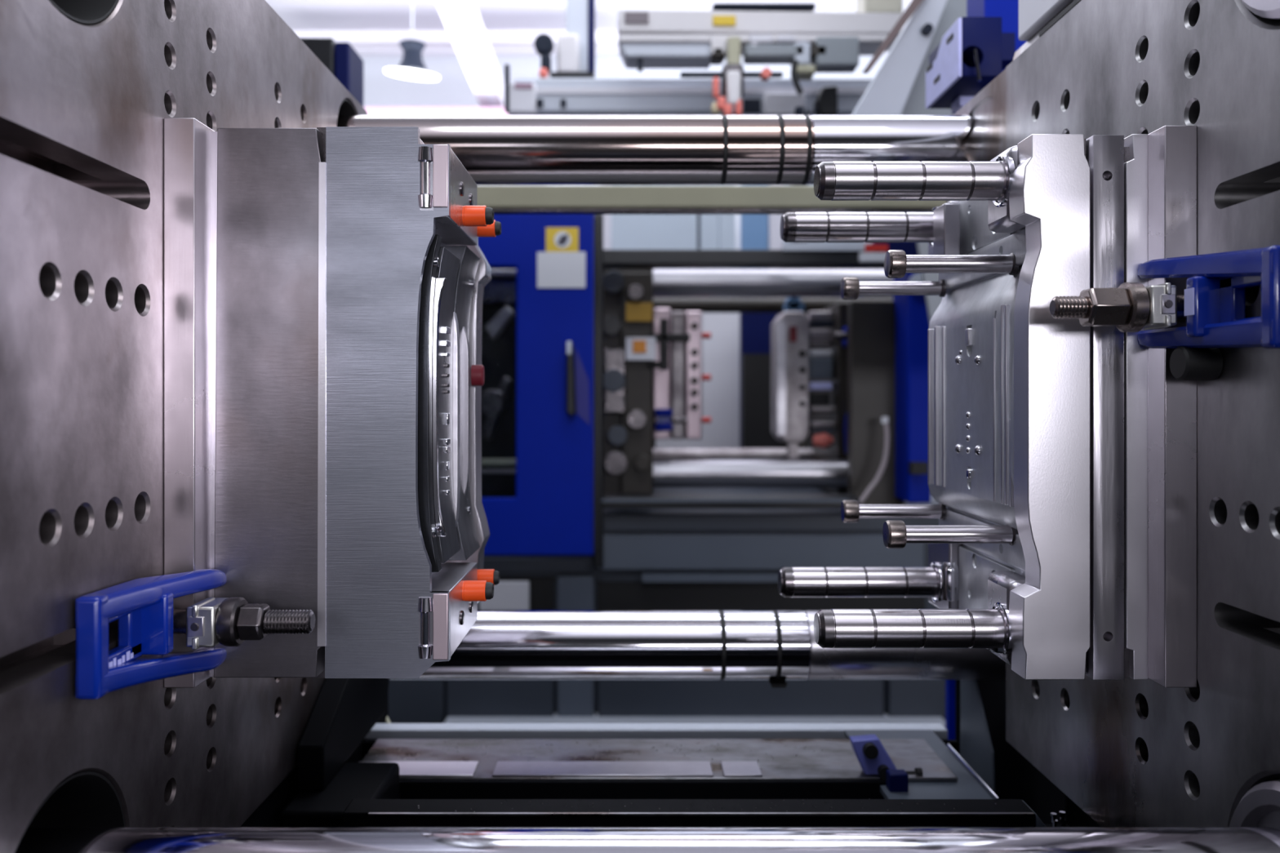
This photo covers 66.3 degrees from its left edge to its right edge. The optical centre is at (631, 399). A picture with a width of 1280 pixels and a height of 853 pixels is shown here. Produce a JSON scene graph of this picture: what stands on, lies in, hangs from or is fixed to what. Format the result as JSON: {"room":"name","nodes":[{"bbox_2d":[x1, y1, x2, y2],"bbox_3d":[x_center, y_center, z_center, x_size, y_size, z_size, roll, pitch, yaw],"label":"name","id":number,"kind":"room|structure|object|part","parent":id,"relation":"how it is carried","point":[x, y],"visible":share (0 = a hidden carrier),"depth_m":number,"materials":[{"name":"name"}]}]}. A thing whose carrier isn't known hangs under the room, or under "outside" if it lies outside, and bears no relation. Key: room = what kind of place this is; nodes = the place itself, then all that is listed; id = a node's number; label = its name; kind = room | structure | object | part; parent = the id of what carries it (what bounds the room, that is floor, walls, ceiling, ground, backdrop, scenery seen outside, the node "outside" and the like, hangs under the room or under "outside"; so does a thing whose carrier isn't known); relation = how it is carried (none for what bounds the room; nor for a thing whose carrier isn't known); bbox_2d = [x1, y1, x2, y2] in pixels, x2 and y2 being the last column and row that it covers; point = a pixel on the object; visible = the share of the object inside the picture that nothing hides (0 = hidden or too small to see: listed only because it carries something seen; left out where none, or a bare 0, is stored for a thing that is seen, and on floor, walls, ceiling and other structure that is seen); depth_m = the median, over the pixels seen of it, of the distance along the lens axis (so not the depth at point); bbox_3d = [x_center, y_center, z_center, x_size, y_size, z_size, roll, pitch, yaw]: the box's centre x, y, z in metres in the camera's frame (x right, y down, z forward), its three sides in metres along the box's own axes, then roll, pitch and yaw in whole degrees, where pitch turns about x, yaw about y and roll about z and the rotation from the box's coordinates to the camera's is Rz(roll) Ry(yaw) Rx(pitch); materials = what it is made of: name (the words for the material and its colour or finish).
{"room":"factory floor","nodes":[
{"label":"factory floor","id":0,"kind":"room"},
{"bbox_2d":[435,0,504,106],"bbox_3d":[-1.223,-2.713,7.640,0.213,0.284,2.520,0,0,0],"label":"ceiling light","id":1,"kind":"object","parent":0,"point":[462,20],"depth_m":7.39,"materials":[{"name":"white"}]},
{"bbox_2d":[265,0,911,30],"bbox_3d":[0.000,-4.075,3.250,18.000,0.130,15.500,0,0,0],"label":"ceiling","id":2,"kind":"structure","parent":0,"point":[299,15],"depth_m":10.12,"materials":[{"name":"paint"}]},
{"bbox_2d":[384,0,439,80],"bbox_3d":[-1.677,-3.228,7.497,0.406,1.564,0.403,0,0,0],"label":"pendant lamp","id":3,"kind":"object","parent":2,"relation":"hanging from","point":[411,66],"visible":1,"depth_m":7.45,"materials":[{"name":"white"}]},
{"bbox_2d":[384,67,439,80],"bbox_3d":[-1.677,-2.491,7.497,0.406,0.091,0.403,0,0,0],"label":"diffuser","id":4,"kind":"object","parent":3,"relation":"attached to","point":[417,73],"depth_m":7.43,"materials":[{"name":"white"}]},
{"bbox_3d":[-1.679,-3.367,7.520,0.012,1.286,0.012,0,0,0],"label":"stem","id":5,"kind":"part","parent":3,"relation":"part of","materials":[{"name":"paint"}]},
{"bbox_2d":[293,30,617,48],"bbox_3d":[-1.810,-3.642,9.900,3.348,0.109,0.200,0,0,0],"label":"ceiling light","id":6,"kind":"object","parent":2,"relation":"attached to","point":[357,38],"visible":0.43,"depth_m":9.80,"materials":[{"name":"white paint"}]},
{"bbox_2d":[360,56,937,502],"bbox_3d":[0.000,-1.240,10.900,18.000,5.700,0.200,0,0,0],"label":"wall","id":7,"kind":"structure","parent":0,"point":[453,87],"depth_m":10.80,"materials":[{"name":"paint"}]},
{"bbox_2d":[363,106,507,115],"bbox_3d":[-1.731,-2.424,9.495,1.640,0.064,2.590,0,0,0],"label":"ledge","id":8,"kind":"object","parent":7,"relation":"attached to","point":[371,110],"visible":0.05,"depth_m":8.20,"materials":[{"name":"white"}]},
{"bbox_2d":[354,47,888,56],"bbox_3d":[0.000,-3.900,10.730,18.000,0.220,0.140,0,0,0],"label":"trim","id":9,"kind":"structure","parent":7,"relation":"attached to","point":[361,51],"depth_m":10.69,"materials":[{"name":"paint"}]},
{"bbox_2d":[697,214,700,249],"bbox_3d":[0.484,-1.264,7.000,0.027,0.467,0.024,0,0,0],"label":"hanging cable","id":10,"kind":"object","parent":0,"point":[698,215],"visible":0.38,"depth_m":6.99,"materials":[{"name":"black plastic"}]},
{"bbox_2d":[851,0,966,323],"bbox_3d":[1.340,-0.955,3.555,1.101,1.528,0.190,0,0,0],"label":"frame","id":11,"kind":"object","parent":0,"point":[898,87],"visible":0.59,"depth_m":3.50,"materials":[{"name":"grey paint"}]},
{"bbox_3d":[0.000,1.660,3.250,18.000,0.100,15.500,0,0,0],"label":"floor","id":12,"kind":"structure","parent":0,"visible":0},
{"bbox_2d":[299,37,363,106],"bbox_3d":[-1.138,0.138,3.750,0.204,2.944,0.300,0,0,0],"label":"tall cabinet","id":13,"kind":"object","parent":12,"relation":"on","point":[341,59],"visible":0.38,"depth_m":3.60,"materials":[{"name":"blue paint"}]},
{"bbox_2d":[601,184,610,249],"bbox_3d":[-0.222,-0.163,8.650,0.081,3.545,0.100,0,0,0],"label":"upright post","id":14,"kind":"object","parent":12,"relation":"on","point":[606,218],"visible":0.02,"depth_m":8.60,"materials":[{"name":"metal"}]},
{"bbox_2d":[611,184,719,269],"bbox_3d":[0.296,-0.163,8.650,0.946,3.545,0.100,0,0,0],"label":"wall","id":15,"kind":"structure","parent":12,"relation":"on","point":[628,232],"depth_m":8.60,"materials":[{"name":"blue"}]},
{"bbox_2d":[388,214,945,727],"bbox_3d":[0.249,0.261,6.170,3.778,2.701,2.860,0,0,0],"label":"machine","id":16,"kind":"object","parent":12,"relation":"on","point":[660,548],"visible":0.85,"depth_m":4.87,"materials":[{"name":"grey metal"}]},
{"bbox_3d":[-1.195,1.353,4.890,0.526,0.518,0.060,0,0,0],"label":"panel","id":17,"kind":"part","parent":16,"relation":"part of","materials":[{"name":"metal"}]},
{"bbox_3d":[-0.653,1.339,4.890,0.535,0.545,0.060,0,0,0],"label":"panel","id":18,"kind":"part","parent":16,"relation":"part of","materials":[{"name":"metal"}]},
{"bbox_3d":[-0.628,0.971,4.850,0.247,0.145,0.040,0,0,0],"label":"white plate","id":19,"kind":"part","parent":16,"relation":"part of","materials":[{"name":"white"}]},
{"bbox_2d":[478,214,598,555],"bbox_3d":[-0.682,-0.076,4.707,1.039,1.650,0.145,0,0,0],"label":"door","id":20,"kind":"structure","parent":16,"relation":"attached to","point":[540,333],"depth_m":4.70,"materials":[{"name":"blue"}]},
{"bbox_3d":[-0.286,-0.102,4.668,0.046,0.357,0.055,0,0,0],"label":"door handle","id":21,"kind":"part","parent":20,"relation":"part of","materials":[{"name":"black paint"}]},
{"bbox_3d":[-0.822,0.821,4.890,1.272,0.070,0.060,0,0,0],"label":"panel","id":22,"kind":"part","parent":16,"relation":"part of","materials":[{"name":"metal"}]},
{"bbox_2d":[533,0,595,78],"bbox_3d":[-0.376,-2.162,5.595,0.336,0.746,0.310,0,0,0],"label":"column","id":23,"kind":"structure","parent":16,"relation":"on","point":[575,48],"depth_m":5.53,"materials":[{"name":"grey paint"}]},
{"bbox_3d":[-0.277,1.245,4.890,0.181,0.734,0.060,0,0,0],"label":"panel","id":24,"kind":"part","parent":16,"relation":"part of","materials":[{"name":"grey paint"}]},
{"bbox_3d":[-0.162,-0.044,4.820,0.048,1.734,0.080,0,0,0],"label":"guard frame","id":25,"kind":"part","parent":16,"relation":"part of","materials":[{"name":"black paint"}]},
{"bbox_3d":[-0.085,-0.099,5.120,0.113,0.339,0.080,0,0,0],"label":"link arm","id":26,"kind":"part","parent":16,"relation":"part of","materials":[{"name":"metal"}]},
{"bbox_3d":[0.137,-0.185,5.160,0.102,0.034,0.080,0,0,0],"label":"fitting arm","id":27,"kind":"part","parent":16,"relation":"part of","materials":[{"name":"metal"}]},
{"bbox_2d":[654,408,687,431],"bbox_3d":[0.222,0.112,5.525,0.178,0.121,0.150,0,0,0],"label":"clamp","id":28,"kind":"object","parent":16,"relation":"attached to","point":[663,424],"visible":1,"depth_m":5.46,"materials":[{"name":"blue metal"}]},
{"bbox_3d":[0.182,0.151,5.525,0.097,0.042,0.150,0,0,0],"label":"arm","id":29,"kind":"part","parent":28,"relation":"part of"},
{"bbox_3d":[0.182,0.073,5.525,0.097,0.042,0.150,0,0,0],"label":"arm","id":30,"kind":"part","parent":28,"relation":"part of"},
{"bbox_2d":[653,307,711,439],"bbox_3d":[0.299,-0.152,5.930,0.344,0.767,0.540,0,0,0],"label":"mold half","id":31,"kind":"object","parent":16,"relation":"attached to","point":[678,388],"visible":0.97,"depth_m":5.70,"materials":[{"name":"metal"}]},
{"bbox_3d":[0.177,-0.152,5.950,0.101,0.766,0.500,0,0,0],"label":"mould plate","id":32,"kind":"part","parent":31,"relation":"part of","materials":[{"name":"metal"}]},
{"bbox_3d":[0.273,-0.143,5.960,0.076,0.750,0.480,0,0,0],"label":"mould plate","id":33,"kind":"part","parent":31,"relation":"part of","materials":[{"name":"metal"}]},
{"bbox_3d":[0.364,-0.142,5.900,0.095,0.747,0.400,0,0,0],"label":"mould plate","id":34,"kind":"part","parent":31,"relation":"part of","materials":[{"name":"metal"}]},
{"bbox_2d":[504,64,872,186],"bbox_3d":[0.374,-1.233,5.075,2.030,0.927,0.350,0,0,0],"label":"robot traverse","id":35,"kind":"object","parent":16,"relation":"attached to","point":[523,96],"visible":0.69,"depth_m":5.00,"materials":[{"name":"grey paint"}]},
{"bbox_2d":[617,0,902,79],"bbox_3d":[0.607,-1.755,4.715,1.342,0.451,0.270,0,0,0],"label":"robot","id":36,"kind":"object","parent":35,"relation":"attached to","point":[767,33],"visible":0.87,"depth_m":4.60,"materials":[{"name":"white metal"}]},
{"bbox_2d":[680,38,804,115],"bbox_3d":[0.508,-1.473,4.490,0.567,0.378,0.140,0,0,0],"label":"gripper","id":37,"kind":"object","parent":36,"relation":"hanging from","point":[732,74],"visible":0.98,"depth_m":4.45,"materials":[{"name":"grey metal"}]},
{"bbox_3d":[0.613,-1.486,4.470,0.044,0.044,0.060,0,0,0],"label":"red knob","id":38,"kind":"part","parent":37,"relation":"part of","materials":[{"name":"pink plastic"}]},
{"bbox_3d":[0.584,-1.702,4.700,1.285,0.036,0.200,0,0,0],"label":"rail","id":39,"kind":"part","parent":36,"relation":"part of","materials":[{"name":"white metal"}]},
{"bbox_3d":[0.864,-1.128,5.050,0.074,0.717,0.100,0,0,0],"label":"mount post","id":40,"kind":"part","parent":35,"relation":"part of","materials":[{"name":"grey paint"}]},
{"bbox_3d":[0.981,-1.500,4.950,0.107,0.152,0.100,0,0,0],"label":"black motor","id":41,"kind":"part","parent":35,"relation":"part of","materials":[{"name":"paint"}]},
{"bbox_3d":[0.483,-0.163,7.550,0.717,1.133,0.100,0,0,0],"label":"pale panel","id":42,"kind":"part","parent":16,"relation":"part of","materials":[{"name":"white paint"}]},
{"bbox_2d":[653,448,813,459],"bbox_3d":[0.889,0.366,6.400,1.636,0.100,0.100,0,0,0],"label":"bar","id":43,"kind":"object","parent":16,"relation":"attached to","point":[658,453],"visible":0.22,"depth_m":6.35,"materials":[{"name":"metal"}]},
{"bbox_3d":[0.545,1.347,4.890,1.420,0.529,0.060,0,0,0],"label":"panel","id":44,"kind":"part","parent":16,"relation":"part of","materials":[{"name":"metal"}]},
{"bbox_2d":[653,459,847,488],"bbox_3d":[0.757,0.412,5.450,1.393,0.156,0.156,0,0,0],"label":"bar","id":45,"kind":"object","parent":16,"relation":"attached to","point":[667,473],"visible":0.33,"depth_m":5.38,"materials":[{"name":"metal"}]},
{"bbox_3d":[0.647,0.759,4.890,1.623,0.173,0.060,0,0,0],"label":"panel","id":46,"kind":"part","parent":16,"relation":"part of","materials":[{"name":"grey paint"}]},
{"bbox_2d":[653,269,893,297],"bbox_3d":[0.757,-0.648,5.450,1.393,0.156,0.156,0,0,0],"label":"bar","id":47,"kind":"object","parent":16,"relation":"attached to","point":[666,282],"visible":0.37,"depth_m":5.38,"materials":[{"name":"metal"}]},
{"bbox_2d":[653,297,893,312],"bbox_3d":[0.889,-0.619,6.400,1.636,0.100,0.100,0,0,0],"label":"bar","id":48,"kind":"object","parent":16,"relation":"attached to","point":[704,304],"visible":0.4,"depth_m":6.36,"materials":[{"name":"metal"}]},
{"bbox_2d":[770,297,834,457],"bbox_3d":[1.050,-0.134,5.740,0.433,0.936,0.320,0,0,0],"label":"mold half","id":49,"kind":"object","parent":16,"relation":"attached to","point":[793,363],"visible":0.83,"depth_m":5.60,"materials":[{"name":"grey metal"}]},
{"bbox_3d":[0.857,-0.124,5.600,0.046,0.651,0.040,0,0,0],"label":"mould","id":50,"kind":"part","parent":49,"relation":"part of","materials":[{"name":"metal"}]},
{"bbox_3d":[0.930,-0.131,5.750,0.180,0.753,0.300,0,0,0],"label":"mould plate","id":51,"kind":"part","parent":49,"relation":"part of","materials":[{"name":"metal"}]},
{"bbox_3d":[0.940,-0.528,5.660,0.106,0.062,0.080,0,0,0],"label":"eye stem","id":52,"kind":"part","parent":49,"relation":"part of","materials":[{"name":"blue"}]},
{"bbox_3d":[1.097,-0.006,5.750,0.117,0.070,0.100,0,0,0],"label":"ejector rod","id":53,"kind":"part","parent":49,"relation":"part of","materials":[{"name":"black metal"}]},
{"bbox_3d":[1.105,-0.491,5.750,0.133,0.051,0.100,0,0,0],"label":"ejector rod","id":54,"kind":"part","parent":49,"relation":"part of","materials":[{"name":"metal"}]},
{"bbox_3d":[1.099,-0.079,5.750,0.146,0.044,0.100,0,0,0],"label":"ejector rod","id":55,"kind":"part","parent":49,"relation":"part of","materials":[{"name":"metal"}]},
{"bbox_3d":[1.102,-0.187,5.750,0.139,0.127,0.100,0,0,0],"label":"ejector rod","id":56,"kind":"part","parent":49,"relation":"part of","materials":[{"name":"grey paint"}]},
{"bbox_3d":[1.105,-0.272,5.750,0.133,0.032,0.100,0,0,0],"label":"ejector rod","id":57,"kind":"part","parent":49,"relation":"part of","materials":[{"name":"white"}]},
{"bbox_3d":[1.156,0.177,5.750,0.222,0.032,0.100,0,0,0],"label":"ejector rod","id":58,"kind":"part","parent":49,"relation":"part of","materials":[{"name":"grey metal"}]},
{"bbox_3d":[1.148,0.142,5.750,0.206,0.032,0.100,0,0,0],"label":"ejector rod","id":59,"kind":"part","parent":49,"relation":"part of","materials":[{"name":"metal"}]},
{"bbox_3d":[1.148,0.055,5.750,0.206,0.028,0.100,0,0,0],"label":"ejector rod","id":60,"kind":"part","parent":49,"relation":"part of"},
{"bbox_3d":[1.145,-0.326,5.750,0.212,0.025,0.100,0,0,0],"label":"ejector rod","id":61,"kind":"part","parent":49,"relation":"part of","materials":[{"name":"metal"}]},
{"bbox_3d":[1.121,-0.377,5.750,0.165,0.063,0.100,0,0,0],"label":"ejector rod","id":62,"kind":"part","parent":49,"relation":"part of","materials":[{"name":"metal"}]},
{"bbox_3d":[1.140,-0.443,5.750,0.203,0.032,0.100,0,0,0],"label":"ejector rod","id":63,"kind":"part","parent":49,"relation":"part of","materials":[{"name":"grey metal"}]},
{"bbox_3d":[0.943,-0.747,4.795,0.403,0.037,0.050,0,0,0],"label":"pale rail","id":64,"kind":"part","parent":16,"relation":"part of","materials":[{"name":"metal"}]},
{"bbox_2d":[834,326,847,346],"bbox_3d":[1.231,-0.357,5.525,0.177,0.115,0.150,0,0,0],"label":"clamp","id":65,"kind":"object","parent":16,"relation":"attached to","point":[837,335],"visible":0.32,"depth_m":5.49,"materials":[{"name":"blue metal"}]},
{"bbox_3d":[1.263,-0.321,5.525,0.115,0.042,0.150,0,0,0],"label":"arm","id":66,"kind":"part","parent":65,"relation":"part of"},
{"bbox_3d":[1.263,-0.394,5.525,0.115,0.042,0.150,0,0,0],"label":"arm","id":67,"kind":"part","parent":65,"relation":"part of"},
{"bbox_2d":[843,413,847,454],"bbox_3d":[1.303,0.159,5.525,0.184,0.305,0.150,0,0,0],"label":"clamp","id":68,"kind":"object","parent":16,"relation":"attached to","point":[845,428],"visible":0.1,"depth_m":5.55,"materials":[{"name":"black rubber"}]},
{"bbox_2d":[859,416,889,504],"bbox_3d":[1.208,0.300,4.850,0.192,0.431,0.059,0,0,-31],"label":"hose","id":69,"kind":"object","parent":16,"relation":"hanging from","point":[884,419],"visible":1,"depth_m":4.85,"materials":[{"name":"grey"}]},
{"bbox_3d":[1.272,0.035,5.100,0.272,1.080,0.100,0,0,0],"label":"frame","id":70,"kind":"part","parent":16,"relation":"part of","materials":[{"name":"metal"}]},
{"bbox_3d":[1.328,-0.738,4.840,0.276,0.090,0.120,0,0,0],"label":"blue frame","id":71,"kind":"part","parent":16,"relation":"part of","materials":[{"name":"blue paint"}]},
{"bbox_3d":[1.419,-0.111,4.960,0.118,1.240,0.280,0,0,0],"label":"blue frame","id":72,"kind":"part","parent":16,"relation":"part of","materials":[{"name":"metal"}]},
{"bbox_3d":[1.423,1.347,4.890,0.286,0.529,0.060,0,0,0],"label":"panel","id":73,"kind":"part","parent":16,"relation":"part of","materials":[{"name":"grey metal"}]},
{"bbox_2d":[240,678,1100,826],"bbox_3d":[0.130,0.970,1.603,2.140,1.240,1.805,0,0,0],"label":"bed","id":74,"kind":"object","parent":12,"relation":"on","point":[337,780],"depth_m":1.94,"materials":[{"name":"metal"}]},
{"bbox_2d":[0,0,368,852],"bbox_3d":[-0.770,-0.002,1.530,0.340,1.315,1.460,0,0,0],"label":"moving platen","id":75,"kind":"object","parent":74,"relation":"on","point":[88,88],"visible":0.66,"depth_m":1.13,"materials":[{"name":"metal"}]},
{"bbox_2d":[75,568,315,699],"bbox_3d":[-0.529,0.281,1.159,0.188,0.138,0.255,0,0,28],"label":"clamp","id":76,"kind":"object","parent":75,"relation":"attached to","point":[148,621],"visible":1,"depth_m":1.16,"materials":[{"name":"blue metal"}]},
{"bbox_3d":[-0.573,0.322,1.180,0.046,0.057,0.263,0,0,9],"label":"clamp arm","id":77,"kind":"part","parent":76,"relation":"part of","materials":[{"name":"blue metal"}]},
{"bbox_3d":[-0.573,0.230,1.180,0.046,0.034,0.263,0,0,9],"label":"clamp arm","id":78,"kind":"part","parent":76,"relation":"part of","materials":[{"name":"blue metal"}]},
{"bbox_2d":[215,597,248,646],"bbox_3d":[-0.495,0.277,1.220,0.021,0.060,0.060,0,0,0],"label":"washer","id":79,"kind":"object","parent":76,"relation":"in","point":[231,613],"depth_m":1.20,"materials":[{"name":"metal"}]},
{"bbox_2d":[164,117,501,688],"bbox_3d":[-0.400,0.006,1.528,0.400,0.746,0.544,0,0,0],"label":"mold half","id":80,"kind":"object","parent":75,"relation":"attached to","point":[324,372],"visible":1,"depth_m":1.30,"materials":[{"name":"metal"}]},
{"bbox_3d":[-0.580,0.004,1.528,0.040,0.732,0.544,0,0,0],"label":"clamp plate","id":81,"kind":"part","parent":80,"relation":"part of","materials":[{"name":"metal"}]},
{"bbox_3d":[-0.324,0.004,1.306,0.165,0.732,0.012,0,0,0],"label":"cavity plate","id":82,"kind":"part","parent":80,"relation":"part of","materials":[{"name":"metal"}]},
{"bbox_3d":[-0.524,0.750,1.780,0.153,0.100,0.240,0,0,0],"label":"frame","id":83,"kind":"part","parent":74,"relation":"part of","materials":[{"name":"metal"}]},
{"bbox_2d":[361,738,957,799],"bbox_3d":[0.002,0.779,2.045,1.290,0.061,0.240,0,0,0],"label":"tray","id":84,"kind":"object","parent":74,"relation":"on","point":[735,771],"depth_m":1.98,"materials":[{"name":"metal"}]},
{"bbox_2d":[375,740,995,812],"bbox_3d":[0.028,0.703,1.858,1.133,0.092,0.586,0,0,0],"label":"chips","id":85,"kind":"object","parent":74,"relation":"on","point":[471,740],"visible":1,"depth_m":2.07,"materials":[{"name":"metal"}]},
{"bbox_3d":[0.474,0.697,1.944,0.028,0.028,0.018,0,0,0],"label":"adjuster knob","id":86,"kind":"part","parent":74,"relation":"part of","materials":[{"name":"black rubber"}]},
{"bbox_3d":[0.488,0.712,1.967,0.096,0.072,0.030,0,0,0],"label":"bracket plate","id":87,"kind":"part","parent":74,"relation":"part of","materials":[{"name":"blue paint"}]},
{"bbox_3d":[0.502,0.739,1.944,0.024,0.024,0.018,0,0,0],"label":"adjuster knob","id":88,"kind":"part","parent":74,"relation":"part of","materials":[{"name":"black rubber"}]},
{"bbox_3d":[0.511,0.722,1.937,0.142,0.092,0.090,0,0,0],"label":"sensor bracket","id":89,"kind":"part","parent":74,"relation":"part of","materials":[{"name":"metal"}]},
{"bbox_3d":[0.558,0.750,1.965,0.049,0.022,0.022,0,0,0],"label":"adjuster knob","id":90,"kind":"part","parent":74,"relation":"part of","materials":[{"name":"metal"}]},
{"bbox_2d":[844,729,994,799],"bbox_3d":[0.589,0.764,2.040,0.201,0.012,0.420,0,0,0],"label":"tray","id":91,"kind":"object","parent":74,"relation":"on","point":[945,776],"depth_m":2.00,"materials":[{"name":"grey paint"}]},
{"bbox_3d":[1.000,0.970,2.410,0.400,1.240,0.020,0,0,0],"label":"panel","id":92,"kind":"part","parent":74,"relation":"part of","materials":[{"name":"metal"}]},
{"bbox_3d":[0.708,0.720,1.600,0.055,0.010,0.100,0,0,0],"label":"bed plate","id":93,"kind":"part","parent":74,"relation":"part of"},
{"bbox_2d":[946,0,1279,826],"bbox_3d":[0.881,-0.046,1.520,0.352,1.428,1.440,0,0,0],"label":"platen","id":94,"kind":"object","parent":74,"relation":"on","point":[1127,752],"visible":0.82,"depth_m":1.23,"materials":[{"name":"metal"}]},
{"bbox_2d":[15,826,1279,852],"bbox_3d":[0.088,0.535,1.045,1.657,0.145,0.145,0,0,0],"label":"bar","id":95,"kind":"object","parent":94,"relation":"attached to","point":[35,839],"visible":1,"depth_m":1.03,"materials":[{"name":"silver metal"}]},
{"bbox_2d":[336,115,981,184],"bbox_3d":[0.139,-0.536,2.103,1.757,0.146,0.146,0,0,0],"label":"bar","id":96,"kind":"object","parent":94,"relation":"attached to","point":[493,149],"visible":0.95,"depth_m":2.04,"materials":[{"name":"silver metal"}]},
{"bbox_2d":[370,610,1005,688],"bbox_3d":[0.139,0.530,2.103,1.757,0.153,0.146,0,0,0],"label":"bar","id":97,"kind":"object","parent":94,"relation":"attached to","point":[775,646],"visible":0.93,"depth_m":2.04,"materials":[{"name":"silver metal"}]},
{"bbox_2d":[777,125,1196,687],"bbox_3d":[0.487,0.009,1.520,0.460,0.716,0.559,0,0,0],"label":"mold half","id":98,"kind":"object","parent":94,"relation":"attached to","point":[1062,452],"visible":1,"depth_m":1.29,"materials":[{"name":"metal"}]},
{"bbox_2d":[938,502,946,519],"bbox_3d":[0.548,0.197,1.730,0.008,0.031,0.031,0,0,0],"label":"washer","id":99,"kind":"object","parent":98,"relation":"in","point":[942,507],"depth_m":1.72,"materials":[{"name":"metal"}]},
{"bbox_2d":[938,279,946,297],"bbox_3d":[0.548,-0.197,1.730,0.008,0.031,0.031,0,0,0],"label":"washer","id":100,"kind":"object","parent":98,"relation":"in","point":[942,282],"depth_m":1.72,"materials":[{"name":"metal"}]},
{"bbox_3d":[0.581,0.009,1.550,0.041,0.716,0.439,0,0,0],"label":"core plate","id":101,"kind":"part","parent":98,"relation":"part of","materials":[{"name":"metal"}]},
{"bbox_2d":[1008,527,1017,545],"bbox_3d":[0.552,0.195,1.420,0.008,0.033,0.033,0,0,0],"label":"washer","id":102,"kind":"object","parent":98,"relation":"in","point":[1013,532],"depth_m":1.41,"materials":[{"name":"metal"}]},
{"bbox_2d":[1008,253,1018,275],"bbox_3d":[0.552,-0.197,1.420,0.008,0.033,0.033,0,0,0],"label":"washer","id":103,"kind":"object","parent":98,"relation":"in","point":[1013,258],"depth_m":1.41,"materials":[{"name":"metal"}]},
{"bbox_3d":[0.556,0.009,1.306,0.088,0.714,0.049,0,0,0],"label":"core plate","id":104,"kind":"part","parent":98,"relation":"part of","materials":[{"name":"metal"}]},
{"bbox_3d":[0.626,0.010,1.522,0.041,0.715,0.476,0,0,0],"label":"ejector plate","id":105,"kind":"part","parent":98,"relation":"part of","materials":[{"name":"metal"}]},
{"bbox_3d":[0.662,0.009,1.521,0.028,0.715,0.478,0,0,0],"label":"backing plate","id":106,"kind":"part","parent":98,"relation":"part of","materials":[{"name":"metal"}]},
{"bbox_3d":[0.697,0.009,1.520,0.041,0.713,0.559,0,0,0],"label":"clamp plate","id":107,"kind":"part","parent":98,"relation":"part of","materials":[{"name":"metal"}]},
{"bbox_2d":[1049,244,1279,380],"bbox_3d":[0.653,-0.102,1.159,0.179,0.156,0.250,0,0,-28],"label":"clamp","id":108,"kind":"object","parent":94,"relation":"attached to","point":[1212,305],"visible":0.98,"depth_m":1.18,"materials":[{"name":"blue metal"}]},
{"bbox_2d":[1115,282,1150,332],"bbox_3d":[0.621,-0.115,1.220,0.019,0.062,0.062,0,0,0],"label":"washer","id":109,"kind":"object","parent":108,"relation":"in","point":[1135,297],"depth_m":1.20,"materials":[{"name":"metal"}]},
{"bbox_3d":[0.693,-0.073,1.179,0.041,0.033,0.262,0,0,-6],"label":"clamp arm","id":110,"kind":"part","parent":108,"relation":"part of","materials":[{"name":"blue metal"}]},
{"bbox_3d":[0.693,-0.157,1.179,0.041,0.047,0.262,0,0,-6],"label":"clamp arm","id":111,"kind":"part","parent":108,"relation":"part of","materials":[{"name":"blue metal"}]},
{"bbox_2d":[719,184,735,269],"bbox_3d":[0.846,-0.163,8.650,0.143,3.545,0.100,0,0,0],"label":"upright post","id":112,"kind":"object","parent":12,"relation":"on","point":[726,222],"visible":0.02,"depth_m":8.60,"materials":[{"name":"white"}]},
{"bbox_2d":[740,184,768,269],"bbox_3d":[1.085,-0.163,8.650,0.239,3.545,0.100,0,0,0],"label":"wall panel","id":113,"kind":"object","parent":12,"relation":"on","point":[753,228],"visible":0.02,"depth_m":8.60,"materials":[{"name":"blue"}]},
{"bbox_2d":[768,184,783,269],"bbox_3d":[1.276,-0.163,8.650,0.124,3.545,0.100,0,0,0],"label":"upright post","id":114,"kind":"object","parent":12,"relation":"on","point":[775,242],"visible":0.02,"depth_m":8.60,"materials":[{"name":"metal"}]},
{"bbox_2d":[783,184,871,244],"bbox_3d":[1.961,-0.163,8.650,1.237,3.545,0.100,0,0,0],"label":"wall panel","id":115,"kind":"object","parent":12,"relation":"on","point":[784,184],"visible":0.02,"depth_m":8.60,"materials":[{"name":"blue"}]},
{"bbox_2d":[945,680,955,739],"bbox_3d":[0.938,1.205,2.865,0.030,0.810,0.030,0,0,0],"label":"post","id":116,"kind":"object","parent":12,"relation":"on","point":[949,684],"visible":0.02,"depth_m":2.85,"materials":[{"name":"metal"}]},
{"bbox_2d":[966,0,1026,71],"bbox_3d":[1.015,0.105,2.650,0.170,3.010,0.140,0,0,0],"label":"post","id":117,"kind":"object","parent":12,"relation":"on","point":[1008,10],"visible":0.02,"depth_m":2.58,"materials":[{"name":"metal"}]},
{"bbox_2d":[477,186,946,214],"bbox_3d":[0.100,-0.534,2.629,2.100,0.069,0.062,0,0,0],"label":"horizontal beam","id":118,"kind":"structure","parent":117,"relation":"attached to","point":[504,200],"depth_m":2.60,"materials":[{"name":"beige metal"}]},
{"bbox_2d":[925,16,1015,113],"bbox_3d":[0.874,-0.837,2.430,0.212,0.201,0.298,0,0,0],"label":"bracket","id":119,"kind":"object","parent":117,"relation":"attached to","point":[974,51],"visible":0.96,"depth_m":2.34,"materials":[{"name":"metal"}]},
{"bbox_3d":[0.773,-0.829,2.431,0.008,0.138,0.258,0,0,0],"label":"plate","id":120,"kind":"part","parent":119,"relation":"part of","materials":[{"name":"metal"}]},
{"bbox_3d":[0.920,-0.903,2.539,0.120,0.069,0.079,0,0,0],"label":"mount arm","id":121,"kind":"part","parent":119,"relation":"part of","materials":[{"name":"blue paint"}]}
]}

